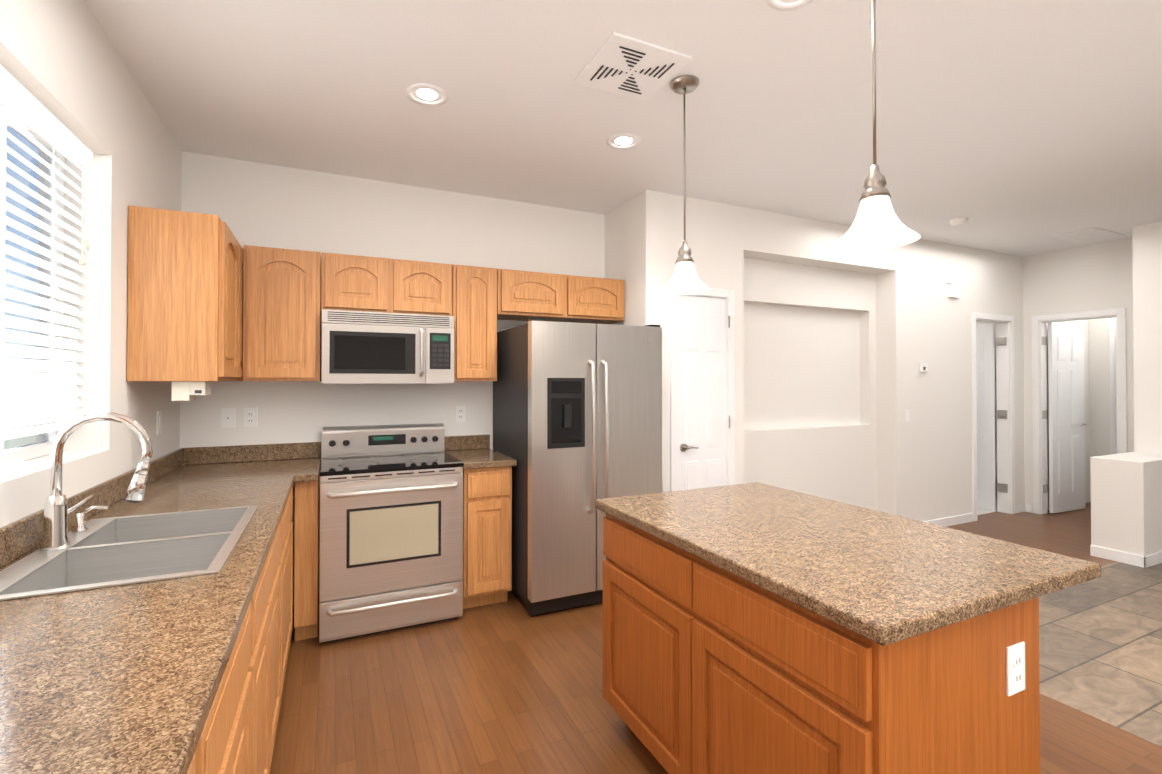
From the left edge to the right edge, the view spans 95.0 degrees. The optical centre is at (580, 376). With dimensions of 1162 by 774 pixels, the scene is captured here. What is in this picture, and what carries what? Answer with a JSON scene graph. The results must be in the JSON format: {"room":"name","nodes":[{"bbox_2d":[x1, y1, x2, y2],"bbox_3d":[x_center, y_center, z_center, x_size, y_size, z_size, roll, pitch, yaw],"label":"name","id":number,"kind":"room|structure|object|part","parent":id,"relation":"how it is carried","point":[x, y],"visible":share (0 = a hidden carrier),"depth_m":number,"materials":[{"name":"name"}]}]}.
{"room":"kitchen","nodes":[
{"label":"kitchen","id":0,"kind":"room"},
{"bbox_2d":[0,0,181,527],"bbox_3d":[-0.835,0.028,-0.354,0.220,2.740,7.900,0,-1,-25],"label":"wall","id":1,"kind":"structure","parent":0,"point":[61,61],"depth_m":2.09,"materials":[{"name":"paint"}]},
{"bbox_2d":[0,102,64,466],"bbox_3d":[-1.670,-0.302,1.300,0.050,1.166,1.636,0,-1,-25],"label":"window","id":2,"kind":"structure","parent":1,"relation":"in","point":[16,450],"depth_m":1.85,"materials":[{"name":"clear glass"}]},
{"bbox_2d":[0,65,92,440],"bbox_3d":[-1.589,-0.349,1.339,0.079,1.066,1.616,0,-1,-25],"label":"window blinds","id":3,"kind":"object","parent":2,"relation":"attached to","point":[47,398],"visible":0.94,"depth_m":1.76,"materials":[{"name":"beige plastic"}]},
{"bbox_2d":[157,411,161,434],"bbox_3d":[-2.148,0.238,2.713,0.007,0.116,0.072,0,-1,-25],"label":"electrical outlet plate","id":4,"kind":"object","parent":1,"relation":"attached to","point":[159,414],"depth_m":2.70,"materials":[{"name":"white plastic"}]},
{"bbox_2d":[127,205,243,380],"bbox_3d":[-1.975,-0.351,2.756,0.345,0.755,0.894,0,-1,-25],"label":"upper cabinet","id":5,"kind":"object","parent":1,"relation":"attached to","point":[185,298],"visible":0.81,"depth_m":2.36,"materials":[{"name":"brown wood"}]},
{"bbox_2d":[171,381,210,400],"bbox_3d":[-1.797,0.068,2.457,0.125,0.087,0.132,0,-1,-25],"label":"can opener","id":6,"kind":"object","parent":5,"relation":"attached to","point":[186,390],"visible":1,"depth_m":2.40,"materials":[{"name":"beige plastic"}]},
{"bbox_2d":[180,151,636,604],"bbox_3d":[-0.951,0.064,3.567,2.900,2.740,0.700,0,-1,-25],"label":"wall","id":7,"kind":"structure","parent":0,"point":[249,203],"depth_m":3.54,"materials":[{"name":"paint"}]},
{"bbox_2d":[221,408,234,427],"bbox_3d":[-2.112,0.251,3.183,0.072,0.116,0.005,0,-1,-25],"label":"electrical outlet plate","id":8,"kind":"object","parent":7,"relation":"attached to","point":[228,417],"depth_m":3.18,"materials":[{"name":"white plastic"}]},
{"bbox_2d":[244,408,257,426],"bbox_3d":[-2.007,0.251,3.232,0.072,0.116,0.008,0,-1,-25],"label":"electrical outlet plate","id":9,"kind":"object","parent":7,"relation":"attached to","point":[250,414],"depth_m":3.23,"materials":[{"name":"white plastic"}]},
{"bbox_2d":[243,245,320,380],"bbox_3d":[-1.760,-0.347,3.162,0.383,0.755,0.345,0,-1,-25],"label":"upper cabinet","id":10,"kind":"object","parent":7,"relation":"attached to","point":[281,314],"visible":1,"depth_m":3.01,"materials":[{"name":"brown wood"}]},
{"bbox_2d":[321,252,451,315],"bbox_3d":[-1.238,-0.552,3.409,0.760,0.340,0.345,0,-1,-25],"label":"upper cabinet","id":11,"kind":"object","parent":7,"relation":"attached to","point":[365,283],"visible":1,"depth_m":3.24,"materials":[{"name":"brown wood"}]},
{"bbox_2d":[322,309,453,383],"bbox_3d":[-1.213,-0.166,3.351,0.750,0.425,0.465,0,-1,-25],"label":"microwave","id":12,"kind":"object","parent":11,"relation":"attached to","point":[360,347],"visible":1,"depth_m":3.18,"materials":[{"name":"silver metal"}]},
{"bbox_2d":[455,406,465,421],"bbox_3d":[-0.854,0.268,3.772,0.072,0.116,0.008,0,-1,-25],"label":"electrical outlet plate","id":13,"kind":"object","parent":7,"relation":"attached to","point":[460,411],"depth_m":3.77,"materials":[{"name":"white plastic"}]},
{"bbox_2d":[452,264,496,380],"bbox_3d":[-0.758,-0.343,3.632,0.292,0.755,0.345,0,-1,-25],"label":"upper cabinet","id":14,"kind":"object","parent":7,"relation":"attached to","point":[474,301],"visible":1,"depth_m":3.48,"materials":[{"name":"brown wood"}]},
{"bbox_2d":[497,269,623,323],"bbox_3d":[-0.180,-0.565,3.905,0.973,0.305,0.345,0,-1,-25],"label":"upper cabinet","id":15,"kind":"object","parent":7,"relation":"attached to","point":[524,295],"visible":0.98,"depth_m":3.76,"materials":[{"name":"brown wood"}]},
{"bbox_2d":[83,0,1161,256],"bbox_3d":[3.226,-1.376,2.446,9.900,0.120,9.500,0,-1,-25],"label":"ceiling","id":16,"kind":"structure","parent":0,"point":[1023,128],"depth_m":2.56,"materials":[{"name":"paint"}]},
{"bbox_2d":[406,83,447,105],"bbox_3d":[-0.719,-1.327,2.485,0.190,0.038,0.190,0,-1,-25],"label":"recessed light","id":17,"kind":"object","parent":16,"relation":"in","point":[427,94],"visible":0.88,"depth_m":2.48,"materials":[{"name":"white metal"}]},
{"bbox_2d":[607,133,640,148],"bbox_3d":[0.237,-1.323,2.966,0.190,0.038,0.190,0,-1,-25],"label":"recessed light","id":18,"kind":"object","parent":16,"relation":"in","point":[623,140],"visible":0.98,"depth_m":2.96,"materials":[{"name":"white metal"}]},
{"bbox_2d":[574,32,692,100],"bbox_3d":[0.215,-1.309,2.282,0.370,0.015,0.370,0,-1,-25],"label":"ceiling vent","id":19,"kind":"object","parent":16,"relation":"in","point":[626,66],"visible":1,"depth_m":2.25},
{"bbox_2d":[660,75,709,294],"bbox_3d":[0.464,-0.849,2.384,0.224,0.934,0.224,0,-1,-25],"label":"pendant light","id":20,"kind":"object","parent":16,"relation":"hanging from","point":[685,280],"visible":1,"depth_m":2.36,"materials":[{"name":"white glass"}]},
{"bbox_2d":[766,0,812,9],"bbox_3d":[0.732,-1.333,1.818,0.190,0.038,0.190,0,-1,-25],"label":"recessed light","id":21,"kind":"object","parent":16,"relation":"in","point":[776,4],"visible":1,"depth_m":1.89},
{"bbox_2d":[833,0,920,250],"bbox_3d":[0.855,-0.857,1.551,0.224,0.934,0.224,0,-1,-25],"label":"pendant light","id":22,"kind":"object","parent":16,"relation":"hanging from","point":[877,224],"visible":1,"depth_m":1.54,"materials":[{"name":"white glass"}]},
{"bbox_2d":[949,217,967,224],"bbox_3d":[3.132,-1.280,4.412,0.130,0.034,0.130,0,-1,-25],"label":"smoke detector","id":23,"kind":"object","parent":16,"relation":"attached to","point":[959,221],"visible":1,"depth_m":4.38,"materials":[{"name":"white plastic"}]},
{"bbox_2d":[1052,227,1126,243],"bbox_3d":[4.674,-1.287,4.892,0.600,0.012,0.300,0,-1,-25],"label":"ceiling vent","id":24,"kind":"object","parent":16,"relation":"in","point":[1089,235],"visible":1,"depth_m":4.86,"materials":[{"name":"white metal"}]},
{"bbox_2d":[270,502,1161,773],"bbox_3d":[3.226,1.474,2.420,9.900,0.100,9.500,0,-1,-25],"label":"floor","id":25,"kind":"structure","parent":0,"point":[510,685],"depth_m":2.30,"materials":[{"name":"brown wood"}]},
{"bbox_2d":[187,475,319,773],"bbox_3d":[-1.016,0.975,1.152,0.731,0.874,4.596,0,-1,-25],"label":"base cabinet","id":26,"kind":"object","parent":25,"relation":"on","point":[238,734],"depth_m":1.68,"materials":[{"name":"brown wood"}]},
{"bbox_2d":[0,442,320,773],"bbox_3d":[-1.011,0.467,1.149,0.736,0.138,4.618,0,-1,-25],"label":"countertop","id":27,"kind":"structure","parent":26,"relation":"on","point":[123,679],"depth_m":1.01,"materials":[{"name":"stone"}]},
{"bbox_2d":[40,412,152,550],"bbox_3d":[-1.460,0.301,1.647,0.254,0.386,0.232,0,-1,-25],"label":"gooseneck faucet","id":28,"kind":"object","parent":27,"relation":"on","point":[55,525],"visible":1,"depth_m":1.54,"materials":[{"name":"silver metal"}]},
{"bbox_2d":[0,505,257,600],"bbox_3d":[-1.311,0.590,1.599,0.500,0.190,0.790,0,-1,-25],"label":"double-bowl sink","id":29,"kind":"object","parent":27,"relation":"in","point":[112,551],"visible":0.46,"depth_m":1.59,"materials":[{"name":"metal"}]},
{"bbox_3d":[-1.585,0.993,3.095,0.113,0.874,0.593,0,-1,-25],"label":"back base cabinet filler","id":30,"kind":"part","parent":26,"relation":"part of","materials":[{"name":"brown wood"}]},
{"bbox_2d":[319,423,463,642],"bbox_3d":[-1.152,0.875,3.212,0.758,1.112,0.735,0,-1,-25],"label":"range","id":31,"kind":"object","parent":25,"relation":"on","point":[391,531],"visible":1,"depth_m":2.96,"materials":[{"name":"silver metal"}]},
{"bbox_2d":[462,466,511,608],"bbox_3d":[-0.688,0.997,3.504,0.300,0.874,0.615,0,-1,-25],"label":"base cabinet","id":32,"kind":"object","parent":25,"relation":"on","point":[487,537],"visible":0.83,"depth_m":3.23,"materials":[{"name":"brown wood"}]},
{"bbox_2d":[444,434,516,469],"bbox_3d":[-0.681,0.488,3.504,0.333,0.138,0.633,0,-1,-25],"label":"countertop","id":33,"kind":"structure","parent":32,"relation":"on","point":[472,451],"depth_m":3.62,"materials":[{"name":"stone"}]},
{"bbox_2d":[493,318,661,615],"bbox_3d":[-0.036,0.550,3.630,0.910,1.770,0.896,0,-1,-25],"label":"refrigerator","id":34,"kind":"object","parent":25,"relation":"on","point":[577,420],"visible":0.9,"depth_m":3.25,"materials":[{"name":"silver metal"}]},
{"bbox_2d":[603,513,1039,773],"bbox_3d":[0.622,0.981,1.756,0.632,0.874,1.200,0,-1,-25],"label":"kitchen island","id":35,"kind":"object","parent":25,"relation":"on","point":[709,668],"visible":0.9,"depth_m":1.32,"materials":[{"name":"brown wood"}]},
{"bbox_2d":[595,482,1100,645],"bbox_3d":[0.724,0.523,1.808,0.878,0.038,1.270,0,-1,-25],"label":"island countertop","id":36,"kind":"structure","parent":35,"relation":"on","point":[881,578],"depth_m":1.48,"materials":[{"name":"stone"}]},
{"bbox_2d":[1006,641,1024,695],"bbox_3d":[1.061,0.713,1.296,0.072,0.116,0.008,0,-1,-25],"label":"outlet","id":37,"kind":"object","parent":35,"relation":"attached to","point":[1015,668],"visible":1,"depth_m":1.29,"materials":[{"name":"white plastic"}]},
{"bbox_2d":[637,190,1024,521],"bbox_3d":[2.595,0.076,4.898,4.890,2.740,0.340,0,-1,-25],"label":"wall","id":38,"kind":"structure","parent":0,"point":[834,348],"depth_m":4.85,"materials":[{"name":"paint"}]},
{"bbox_2d":[678,295,729,490],"bbox_3d":[0.899,0.421,3.915,0.457,2.016,0.100,0,-1,-25],"label":"pantry door","id":39,"kind":"structure","parent":38,"relation":"in","point":[702,373],"depth_m":3.92,"materials":[{"name":"white wood"}]},
{"bbox_3d":[0.920,0.367,3.902,0.430,1.640,0.058,0,-1,-25],"label":"pantry door handle","id":40,"kind":"part","parent":39,"relation":"part of","materials":[{"name":"silver metal"}]},
{"bbox_2d":[904,410,909,421],"bbox_3d":[2.999,0.366,4.893,0.072,0.116,0.007,0,-1,-25],"label":"electrical outlet plate","id":41,"kind":"object","parent":38,"relation":"attached to","point":[906,412],"depth_m":4.89,"materials":[{"name":"white plastic"}]},
{"bbox_2d":[920,363,927,371],"bbox_3d":[3.194,-0.080,4.976,0.104,0.076,0.029,0,-1,-25],"label":"thermostat","id":42,"kind":"object","parent":38,"relation":"attached to","point":[923,366],"depth_m":4.97,"materials":[{"name":"white plastic"}]},
{"bbox_2d":[946,275,951,283],"bbox_3d":[3.547,-0.934,5.149,0.080,0.081,0.029,0,-1,-25],"label":"thermostat","id":43,"kind":"object","parent":38,"relation":"attached to","point":[948,277],"depth_m":5.16,"materials":[{"name":"white plastic"}]},
{"bbox_2d":[948,290,960,297],"bbox_3d":[3.625,-0.798,5.185,0.193,0.076,0.029,0,-1,-25],"label":"door chime","id":44,"kind":"object","parent":38,"relation":"attached to","point":[951,294],"depth_m":5.18,"materials":[{"name":"white plastic"}]},
{"bbox_2d":[976,323,995,510],"bbox_3d":[4.304,0.442,5.983,0.062,2.012,0.601,0,-1,-25],"label":"bathroom door","id":45,"kind":"structure","parent":38,"relation":"in","point":[985,384],"depth_m":5.77,"materials":[{"name":"white wood"}]},
{"bbox_2d":[924,504,1161,567],"bbox_3d":[2.910,1.397,4.216,4.888,0.085,1.542,0,-1,-25],"label":"baseboard","id":46,"kind":"structure","parent":38,"relation":"attached to","point":[1153,559],"depth_m":4.19,"materials":[{"name":"white wood"}]},
{"bbox_2d":[976,322,996,507],"bbox_3d":[4.271,0.094,6.788,0.250,2.740,2.100,0,-1,-25],"label":"wall","id":47,"kind":"structure","parent":0,"point":[978,323],"depth_m":5.86,"materials":[{"name":"paint"}]},
{"bbox_2d":[977,508,996,514],"bbox_3d":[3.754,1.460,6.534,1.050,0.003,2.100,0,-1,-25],"label":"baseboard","id":48,"kind":"structure","parent":0,"point":[980,511],"depth_m":5.70,"materials":[{"name":"wood"}]},
{"bbox_2d":[1046,319,1089,509],"bbox_3d":[5.717,0.088,6.153,1.830,2.740,0.120,0,-1,-25],"label":"wall","id":49,"kind":"structure","parent":0,"point":[1085,323],"depth_m":6.13,"materials":[{"name":"paint"}]},
{"bbox_2d":[1023,238,1133,513],"bbox_3d":[5.043,0.080,5.295,0.120,2.740,1.020,0,-1,-25],"label":"wall","id":50,"kind":"structure","parent":0,"point":[1098,276],"depth_m":5.34,"materials":[{"name":"paint"}]},
{"bbox_2d":[996,322,1085,512],"bbox_3d":[4.986,0.440,5.771,1.030,2.012,0.314,0,-1,-22],"label":"bedroom door","id":51,"kind":"structure","parent":50,"relation":"in","point":[1066,384],"depth_m":5.68,"materials":[{"name":"white wood"}]},
{"bbox_3d":[4.697,0.408,5.669,0.405,1.650,0.265,0,-1,-25],"label":"door hinges","id":52,"kind":"part","parent":51,"relation":"part of","materials":[{"name":"silver metal"}]},
{"bbox_2d":[1032,308,1126,513],"bbox_3d":[5.011,0.405,5.343,0.134,2.090,0.740,0,-1,-25],"label":"door frame","id":53,"kind":"structure","parent":50,"relation":"attached to","point":[1040,461],"depth_m":5.60,"materials":[{"name":"white wood"}]},
{"bbox_2d":[1039,562,1161,746],"bbox_3d":[5.746,1.466,1.614,6.020,0.100,5.900,0,-1,-25],"label":"floor","id":54,"kind":"structure","parent":0,"point":[1100,648],"depth_m":2.80,"materials":[{"name":"beige tile"}]},
{"bbox_2d":[1089,317,1115,501],"bbox_3d":[6.212,0.083,5.628,0.120,2.740,1.250,0,-1,-25],"label":"wall","id":55,"kind":"structure","parent":0,"point":[1099,416],"depth_m":6.09,"materials":[{"name":"paint"}]},
{"bbox_2d":[1109,319,1116,454],"bbox_3d":[6.130,0.408,5.642,0.014,2.090,0.790,0,-1,-25],"label":"door frame","id":56,"kind":"structure","parent":55,"relation":"attached to","point":[1112,375],"depth_m":5.97,"materials":[{"name":"white wood"}]},
{"bbox_2d":[1115,326,1116,448],"bbox_3d":[6.105,0.439,5.630,0.049,2.012,0.650,0,-1,-25],"label":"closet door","id":57,"kind":"structure","parent":55,"relation":"in","point":[1116,390],"depth_m":5.91,"materials":[{"name":"white wood"}]},
{"bbox_2d":[1090,452,1161,555],"bbox_3d":[4.514,1.046,4.304,0.768,0.790,0.310,0,-1,-25],"label":"wall","id":58,"kind":"structure","parent":0,"point":[1126,502],"depth_m":4.11,"materials":[{"name":"paint"}]},
{"bbox_2d":[1132,222,1161,453],"bbox_3d":[5.121,0.073,4.598,0.570,2.740,0.310,0,-1,-25],"label":"column","id":59,"kind":"structure","parent":0,"point":[1147,291],"depth_m":4.54,"materials":[{"name":"paint"}]}
]}

